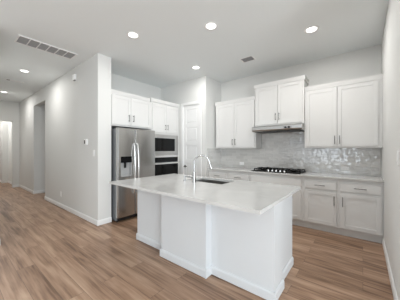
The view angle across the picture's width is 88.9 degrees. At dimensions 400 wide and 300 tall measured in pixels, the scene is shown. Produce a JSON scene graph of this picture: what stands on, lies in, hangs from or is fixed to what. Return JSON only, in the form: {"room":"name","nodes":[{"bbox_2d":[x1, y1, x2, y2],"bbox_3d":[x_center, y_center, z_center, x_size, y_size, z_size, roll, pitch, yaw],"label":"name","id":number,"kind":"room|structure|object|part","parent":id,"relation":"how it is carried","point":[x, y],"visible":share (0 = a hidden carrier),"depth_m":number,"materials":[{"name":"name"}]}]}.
{"room":"kitchen","nodes":[
{"label":"kitchen","id":0,"kind":"room"},
{"bbox_2d":[0,121,11,182],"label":"door","id":1,"kind":"structure","parent":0,"point":[5,126],"depth_m":8.23,"materials":[{"name":"white paint"}]},
{"bbox_2d":[0,100,18,187],"bbox_3d":[-6.965,-0.182,6.943,0.150,3.045,1.215,0,0,39],"label":"wall","id":2,"kind":"structure","parent":0,"point":[9,111],"depth_m":7.25,"materials":[{"name":"white paint"}]},
{"bbox_2d":[19,53,110,219],"bbox_3d":[-3.619,-0.182,6.285,6.200,3.045,1.935,0,0,39],"label":"wall","id":3,"kind":"structure","parent":0,"point":[55,121],"depth_m":4.34,"materials":[{"name":"white paint"}]},
{"bbox_2d":[19,184,33,193],"bbox_3d":[-5.784,1.293,6.767,1.914,0.094,0.015,0,0,39],"label":"baseboard","id":4,"kind":"structure","parent":3,"relation":"attached to","point":[20,186],"depth_m":6.67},
{"bbox_2d":[33,190,44,193],"bbox_3d":[-4.475,1.293,6.883,0.015,0.094,1.830,0,0,39],"label":"baseboard","id":5,"kind":"structure","parent":3,"relation":"attached to","point":[37,191],"depth_m":6.28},
{"bbox_2d":[44,196,97,224],"bbox_3d":[-2.983,1.293,4.530,3.044,0.094,0.015,0,0,39],"label":"baseboard","id":6,"kind":"structure","parent":3,"relation":"attached to","point":[92,220],"depth_m":4.24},
{"bbox_2d":[97,217,111,225],"bbox_3d":[-1.722,1.293,3.680,0.015,0.094,0.260,0,0,39],"label":"baseboard","id":7,"kind":"structure","parent":3,"relation":"attached to","point":[106,220],"depth_m":3.67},
{"bbox_2d":[111,73,160,99],"bbox_3d":[-1.658,-0.182,5.030,0.130,3.045,1.930,0,0,39],"label":"wall","id":8,"kind":"structure","parent":0,"point":[119,83],"depth_m":4.99,"materials":[{"name":"white paint"}]},
{"bbox_2d":[111,89,150,129],"bbox_3d":[-1.628,-0.797,4.370,0.731,0.675,0.933,0,0,39],"label":"upper cabinet","id":9,"kind":"object","parent":8,"relation":"attached to","point":[128,110],"visible":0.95,"depth_m":4.12,"materials":[{"name":"paint"}]},
{"bbox_3d":[-1.531,-0.768,3.979,0.020,0.560,0.399,0,0,39],"label":"door","id":10,"kind":"part","parent":9,"relation":"part of","materials":[{"name":"paint"}]},
{"bbox_3d":[-1.403,-1.097,4.168,0.064,0.075,0.898,0,0,39],"label":"crown moulding","id":11,"kind":"part","parent":9,"relation":"part of","materials":[{"name":"paint"}]},
{"bbox_3d":[-1.251,-0.768,4.330,0.020,0.560,0.486,0,0,39],"label":"door","id":12,"kind":"part","parent":9,"relation":"part of","materials":[{"name":"paint"}]},
{"bbox_2d":[161,76,220,176],"bbox_3d":[-0.222,-0.182,5.482,1.550,3.045,0.810,0,0,39],"label":"wall","id":13,"kind":"structure","parent":0,"point":[206,89],"depth_m":4.89,"materials":[{"name":"white paint"}]},
{"bbox_2d":[181,100,201,175],"bbox_3d":[-0.197,0.089,4.985,0.654,2.502,0.137,0,0,39],"label":"door","id":14,"kind":"structure","parent":13,"relation":"in","point":[191,112],"depth_m":4.98,"materials":[{"name":"white wood"}]},
{"bbox_3d":[-0.193,0.119,4.989,0.514,2.422,0.035,0,0,39],"label":"panel","id":15,"kind":"part","parent":14,"relation":"part of","materials":[{"name":"white wood"}]},
{"bbox_2d":[0,0,388,102],"bbox_3d":[-3.672,-1.755,2.613,17.000,0.100,9.900,0,0,39],"label":"ceiling","id":16,"kind":"structure","parent":0,"point":[173,39],"depth_m":3.07,"materials":[{"name":"white paint"}]},
{"bbox_2d":[4,78,23,83],"bbox_3d":[-4.575,-1.694,5.024,0.110,0.022,0.364,0,0,39],"label":"ceiling vent","id":17,"kind":"object","parent":16,"relation":"in","point":[5,78],"visible":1,"depth_m":5.00,"materials":[{"name":"white plastic"}]},
{"bbox_2d":[14,34,77,58],"bbox_3d":[-2.553,-1.700,3.421,0.310,0.010,0.800,0,0,39],"label":"ceiling vent","id":18,"kind":"object","parent":16,"relation":"in","point":[20,39],"visible":1,"depth_m":3.38,"materials":[{"name":"white plastic"}]},
{"bbox_2d":[126,31,139,38],"bbox_3d":[-0.994,-1.701,3.029,0.190,0.006,0.190,0,0,39],"label":"recessed light","id":19,"kind":"object","parent":16,"relation":"in","point":[131,34],"visible":1,"depth_m":3.02,"materials":[{"name":"white plastic"}]},
{"bbox_2d":[204,22,217,29],"bbox_3d":[0.152,-1.701,2.808,0.190,0.006,0.190,0,0,39],"label":"recessed light","id":20,"kind":"object","parent":16,"relation":"in","point":[209,25],"visible":1,"depth_m":2.79,"materials":[{"name":"white"}]},
{"bbox_2d":[239,55,255,62],"bbox_3d":[0.895,-1.700,3.829,0.250,0.008,0.200,0,0,39],"label":"ceiling vent","id":21,"kind":"object","parent":16,"relation":"in","point":[248,58],"visible":1,"depth_m":3.83,"materials":[{"name":"white plastic"}]},
{"bbox_2d":[304,25,318,33],"bbox_3d":[1.581,-1.701,2.889,0.190,0.006,0.190,0,0,39],"label":"recessed light","id":22,"kind":"object","parent":16,"relation":"in","point":[311,29],"visible":1,"depth_m":2.88,"materials":[{"name":"white"}]},
{"bbox_2d":[0,182,393,299],"bbox_3d":[-3.672,1.390,2.613,17.000,0.100,9.900,0,0,39],"label":"floor","id":23,"kind":"structure","parent":0,"point":[48,251],"depth_m":2.34,"materials":[{"name":"brown wood"}]},
{"bbox_2d":[111,127,154,221],"bbox_3d":[-1.532,0.468,4.273,0.933,1.745,0.855,0,0,39],"label":"refrigerator","id":24,"kind":"object","parent":23,"relation":"on","point":[132,150],"visible":0.73,"depth_m":3.87,"materials":[{"name":"metal"}]},
{"bbox_3d":[-1.395,0.420,3.848,0.072,1.650,0.362,0,0,39],"label":"door","id":25,"kind":"part","parent":24,"relation":"part of","materials":[{"name":"silver metal"}]},
{"bbox_3d":[-1.259,0.360,3.924,0.070,0.971,0.022,0,0,39],"label":"handle","id":26,"kind":"part","parent":24,"relation":"part of","materials":[{"name":"silver metal"}]},
{"bbox_3d":[-1.209,0.360,3.986,0.070,0.971,0.022,0,0,39],"label":"handle","id":27,"kind":"part","parent":24,"relation":"part of","materials":[{"name":"silver metal"}]},
{"bbox_3d":[-1.127,0.420,4.185,0.072,1.650,0.487,0,0,39],"label":"door","id":28,"kind":"part","parent":24,"relation":"part of","materials":[{"name":"silver metal"}]},
{"bbox_2d":[147,98,178,173],"bbox_3d":[-1.070,0.092,5.069,0.731,2.495,0.891,0,0,39],"label":"tall cabinet","id":29,"kind":"object","parent":23,"relation":"on","point":[164,114],"visible":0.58,"depth_m":4.85,"materials":[{"name":"paint"}]},
{"bbox_3d":[-0.942,-0.725,4.718,0.020,0.650,0.402,0,0,39],"label":"door","id":30,"kind":"part","parent":29,"relation":"part of","materials":[{"name":"paint"}]},
{"bbox_3d":[-1.044,-1.117,5.048,0.624,0.075,0.891,0,0,39],"label":"crown moulding","id":31,"kind":"part","parent":29,"relation":"part of","materials":[{"name":"paint"}]},
{"bbox_2d":[155,134,177,154],"bbox_3d":[-0.988,-0.116,5.016,0.476,0.487,0.777,0,0,39],"label":"microwave","id":32,"kind":"object","parent":29,"relation":"in","point":[164,144],"visible":0.64,"depth_m":4.87,"materials":[{"name":"silver metal"}]},
{"bbox_3d":[-0.833,-0.119,4.850,0.023,0.305,0.632,0,0,39],"label":"door","id":33,"kind":"part","parent":32,"relation":"part of","materials":[{"name":"black glass"}]},
{"bbox_2d":[155,155,178,175],"bbox_3d":[-1.006,0.503,5.031,0.628,0.743,0.777,0,0,39],"label":"oven","id":34,"kind":"object","parent":29,"relation":"in","point":[164,164],"visible":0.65,"depth_m":4.86,"materials":[{"name":"black glass"}]},
{"bbox_3d":[-0.813,0.155,4.876,0.024,0.046,0.777,0,0,39],"label":"trim","id":35,"kind":"part","parent":34,"relation":"part of","materials":[{"name":"silver metal"}]},
{"bbox_3d":[-0.809,0.573,4.873,0.032,0.570,0.777,0,0,39],"label":"door","id":36,"kind":"part","parent":34,"relation":"part of","materials":[{"name":"black glass"}]},
{"bbox_3d":[-0.813,0.231,4.876,0.024,0.105,0.777,0,0,39],"label":"control panel","id":37,"kind":"part","parent":34,"relation":"part of","materials":[{"name":"black glass"}]},
{"bbox_3d":[-0.779,0.315,4.849,0.046,0.037,0.757,0,0,39],"label":"handle","id":38,"kind":"part","parent":34,"relation":"part of","materials":[{"name":"silver metal"}]},
{"bbox_3d":[-0.687,-0.725,5.037,0.020,0.650,0.402,0,0,39],"label":"door","id":39,"kind":"part","parent":29,"relation":"part of","materials":[{"name":"paint"}]},
{"bbox_2d":[136,190,293,299],"bbox_3d":[0.068,0.898,2.680,2.060,0.884,0.903,0,0,39],"label":"kitchen island","id":40,"kind":"object","parent":23,"relation":"on","point":[252,252],"visible":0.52,"depth_m":2.14,"materials":[{"name":"paint"}]},
{"bbox_3d":[-0.690,1.293,2.845,0.670,0.094,0.015,0,0,39],"label":"skirting","id":41,"kind":"part","parent":40,"relation":"part of","materials":[{"name":"paint"}]},
{"bbox_3d":[-0.217,1.293,2.340,0.730,0.094,0.015,0,0,39],"label":"skirting","id":42,"kind":"part","parent":40,"relation":"part of","materials":[{"name":"paint"}]},
{"bbox_2d":[109,174,300,214],"bbox_3d":[-0.024,0.441,2.548,2.093,0.029,1.198,0,0,39],"label":"island countertop","id":43,"kind":"structure","parent":40,"relation":"on","point":[246,196],"depth_m":2.13,"materials":[{"name":"white stone"}]},
{"bbox_2d":[186,155,211,182],"bbox_3d":[-0.015,0.246,2.670,0.351,0.359,0.078,0,0,7],"label":"faucet","id":44,"kind":"object","parent":43,"relation":"on","point":[210,165],"visible":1,"depth_m":2.66,"materials":[{"name":"silver metal"}]},
{"bbox_3d":[0.025,0.186,2.669,0.225,0.239,0.020,0,0,-2],"label":"spout","id":45,"kind":"part","parent":44,"relation":"part of","materials":[{"name":"silver metal"}]},
{"bbox_2d":[196,179,228,183],"bbox_3d":[0.152,0.566,2.842,0.602,0.220,0.382,0,0,39],"label":"sink","id":46,"kind":"object","parent":43,"relation":"in","point":[200,180],"visible":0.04,"depth_m":3.05,"materials":[{"name":"silver metal"}]},
{"bbox_3d":[0.093,1.293,2.156,0.015,0.094,0.114,0,0,39],"label":"skirting","id":47,"kind":"part","parent":40,"relation":"part of","materials":[{"name":"paint"}]},
{"bbox_3d":[0.388,1.293,1.984,0.690,0.094,0.015,0,0,39],"label":"skirting","id":48,"kind":"part","parent":40,"relation":"part of","materials":[{"name":"paint"}]},
{"bbox_3d":[0.728,1.293,1.868,0.015,0.094,0.256,0,0,39],"label":"skirting","id":49,"kind":"part","parent":40,"relation":"part of","materials":[{"name":"paint"}]},
{"bbox_3d":[0.926,1.293,2.181,0.015,0.094,0.505,0,0,39],"label":"skirting","id":50,"kind":"part","parent":40,"relation":"part of","materials":[{"name":"paint"}]},
{"bbox_2d":[208,169,227,178],"bbox_3d":[0.553,0.898,4.786,0.526,0.884,0.601,0,0,39],"label":"base cabinet","id":51,"kind":"object","parent":23,"relation":"on","point":[211,173],"visible":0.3,"depth_m":4.57,"materials":[{"name":"paint"}]},
{"bbox_3d":[0.397,0.578,4.585,0.474,0.125,0.020,0,0,39],"label":"drawer","id":52,"kind":"part","parent":51,"relation":"part of","materials":[{"name":"paint"}]},
{"bbox_2d":[207,167,383,182],"bbox_3d":[1.547,0.441,4.011,3.047,0.029,0.599,0,0,39],"label":"countertop","id":53,"kind":"structure","parent":51,"relation":"on","point":[369,178],"depth_m":3.52,"materials":[{"name":"white stone"}]},
{"bbox_2d":[251,167,305,173],"bbox_3d":[1.540,0.401,4.023,0.915,0.050,0.480,0,0,39],"label":"cooktop","id":54,"kind":"object","parent":53,"relation":"in","point":[265,169],"visible":1,"depth_m":3.92,"materials":[{"name":"black metal"}]},
{"bbox_2d":[228,171,249,180],"bbox_3d":[0.958,0.898,4.462,0.508,0.884,0.601,0,0,39],"label":"base cabinet","id":55,"kind":"object","parent":23,"relation":"on","point":[244,176],"visible":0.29,"depth_m":4.24,"materials":[{"name":"paint"}]},
{"bbox_3d":[0.803,0.578,4.261,0.456,0.125,0.020,0,0,39],"label":"drawer","id":56,"kind":"part","parent":55,"relation":"part of","materials":[{"name":"paint"}]},
{"bbox_2d":[250,173,303,226],"bbox_3d":[1.540,0.898,3.997,0.978,0.884,0.601,0,0,39],"label":"base cabinet","id":57,"kind":"object","parent":23,"relation":"on","point":[297,197],"visible":0.2,"depth_m":3.60,"materials":[{"name":"paint"}]},
{"bbox_3d":[1.562,0.940,3.654,0.456,0.530,0.020,0,0,39],"label":"door","id":58,"kind":"part","parent":57,"relation":"part of","materials":[{"name":"paint"}]},
{"bbox_2d":[303,177,338,233],"bbox_3d":[2.119,0.898,3.535,0.498,0.884,0.601,0,0,39],"label":"base cabinet","id":59,"kind":"object","parent":23,"relation":"on","point":[320,195],"visible":0.96,"depth_m":3.33,"materials":[{"name":"paint"}]},
{"bbox_3d":[1.963,0.578,3.334,0.446,0.125,0.020,0,0,39],"label":"drawer","id":60,"kind":"part","parent":59,"relation":"part of","materials":[{"name":"paint"}]},
{"bbox_3d":[1.963,0.940,3.334,0.446,0.530,0.020,0,0,39],"label":"door","id":61,"kind":"part","parent":59,"relation":"part of","materials":[{"name":"paint"}]},
{"bbox_2d":[338,179,383,242],"bbox_3d":[2.522,0.898,3.213,0.529,0.884,0.601,0,0,39],"label":"base cabinet","id":62,"kind":"object","parent":23,"relation":"on","point":[360,203],"visible":0.98,"depth_m":3.01,"materials":[{"name":"paint"}]},
{"bbox_3d":[2.366,0.578,3.012,0.477,0.125,0.020,0,0,39],"label":"drawer","id":63,"kind":"part","parent":62,"relation":"part of","materials":[{"name":"paint"}]},
{"bbox_3d":[2.366,0.940,3.012,0.477,0.530,0.020,0,0,39],"label":"door","id":64,"kind":"part","parent":62,"relation":"part of","materials":[{"name":"paint"}]},
{"bbox_2d":[221,44,380,148],"bbox_3d":[1.781,-0.182,4.305,3.050,3.045,0.150,0,0,39],"label":"wall","id":65,"kind":"structure","parent":0,"point":[364,62],"depth_m":3.81,"materials":[{"name":"white paint"}]},
{"bbox_2d":[215,96,260,148],"bbox_3d":[0.852,-0.584,4.717,1.033,1.103,0.366,0,0,39],"label":"upper cabinet","id":66,"kind":"object","parent":65,"relation":"attached to","point":[235,118],"visible":0.98,"depth_m":4.56,"materials":[{"name":"paint"}]},
{"bbox_3d":[0.586,-0.554,4.754,0.476,0.988,0.020,0,0,39],"label":"door","id":67,"kind":"part","parent":66,"relation":"part of","materials":[{"name":"paint"}]},
{"bbox_3d":[0.860,-1.097,4.728,1.033,0.075,0.332,0,0,39],"label":"crown moulding","id":68,"kind":"part","parent":66,"relation":"part of","materials":[{"name":"paint"}]},
{"bbox_3d":[0.962,-0.554,4.453,0.476,0.988,0.020,0,0,39],"label":"door","id":69,"kind":"part","parent":66,"relation":"part of","materials":[{"name":"paint"}]},
{"bbox_2d":[254,75,308,126],"bbox_3d":[1.608,-0.913,4.088,0.970,0.863,0.406,0,0,39],"label":"upper cabinet","id":70,"kind":"object","parent":65,"relation":"attached to","point":[279,102],"visible":1,"depth_m":3.92,"materials":[{"name":"paint"}]},
{"bbox_3d":[1.338,-0.884,4.102,0.434,0.748,0.020,0,0,39],"label":"door","id":71,"kind":"part","parent":70,"relation":"part of","materials":[{"name":"paint"}]},
{"bbox_2d":[252,123,304,133],"bbox_3d":[1.564,-0.417,4.032,0.926,0.126,0.527,0,0,39],"label":"range hood","id":72,"kind":"object","parent":70,"relation":"attached to","point":[300,127],"visible":1,"depth_m":3.85,"materials":[{"name":"silver metal"}]},
{"bbox_3d":[1.616,-1.308,4.098,0.970,0.075,0.372,0,0,39],"label":"crown moulding","id":73,"kind":"part","parent":70,"relation":"part of","materials":[{"name":"paint"}]},
{"bbox_3d":[1.681,-0.884,3.828,0.434,0.748,0.020,0,0,39],"label":"door","id":74,"kind":"part","parent":70,"relation":"part of","materials":[{"name":"paint"}]},
{"bbox_2d":[207,132,380,175],"bbox_3d":[1.547,-0.028,4.012,3.048,0.908,0.600,0,0,39],"label":"backsplash","id":75,"kind":"structure","parent":65,"relation":"attached to","point":[287,149],"depth_m":4.07,"materials":[{"name":"tile"}]},
{"bbox_2d":[341,166,348,169],"bbox_3d":[2.546,0.325,3.579,0.115,0.070,0.008,0,0,39],"label":"wall outlet","id":76,"kind":"object","parent":75,"relation":"attached to","point":[342,167],"visible":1,"depth_m":3.58,"materials":[{"name":"white plastic"}]},
{"bbox_2d":[304,74,382,147],"bbox_3d":[2.398,-0.584,3.482,1.057,1.103,0.366,0,0,39],"label":"upper cabinet","id":77,"kind":"object","parent":65,"relation":"attached to","point":[344,113],"visible":1,"depth_m":3.33,"materials":[{"name":"paint"}]},
{"bbox_3d":[2.103,-0.554,3.542,0.464,0.988,0.020,0,0,39],"label":"door","id":78,"kind":"part","parent":77,"relation":"part of","materials":[{"name":"paint"}]},
{"bbox_3d":[2.323,-1.097,3.388,1.057,0.075,0.064,0,0,39],"label":"crown moulding","id":79,"kind":"part","parent":77,"relation":"part of","materials":[{"name":"paint"}]},
{"bbox_3d":[2.488,-0.554,3.234,0.511,0.988,0.020,0,0,39],"label":"door","id":80,"kind":"part","parent":77,"relation":"part of","materials":[{"name":"paint"}]},
{"bbox_2d":[381,0,399,299],"bbox_3d":[2.282,-0.182,2.369,0.150,3.045,2.550,0,0,39],"label":"wall","id":81,"kind":"structure","parent":0,"point":[390,44],"depth_m":2.10,"materials":[{"name":"white paint"}]},
{"bbox_2d":[382,238,397,299],"bbox_3d":[2.006,1.293,2.154,0.015,0.094,1.870,0,0,39],"label":"baseboard","id":82,"kind":"structure","parent":81,"relation":"attached to","point":[394,292],"depth_m":2.11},
{"bbox_2d":[397,151,399,164],"bbox_3d":[1.617,0.065,1.665,0.010,0.116,0.120,0,0,39],"label":"light switch","id":83,"kind":"object","parent":81,"relation":"attached to","point":[398,152],"visible":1,"depth_m":1.64,"materials":[{"name":"white plastic"}]}
]}

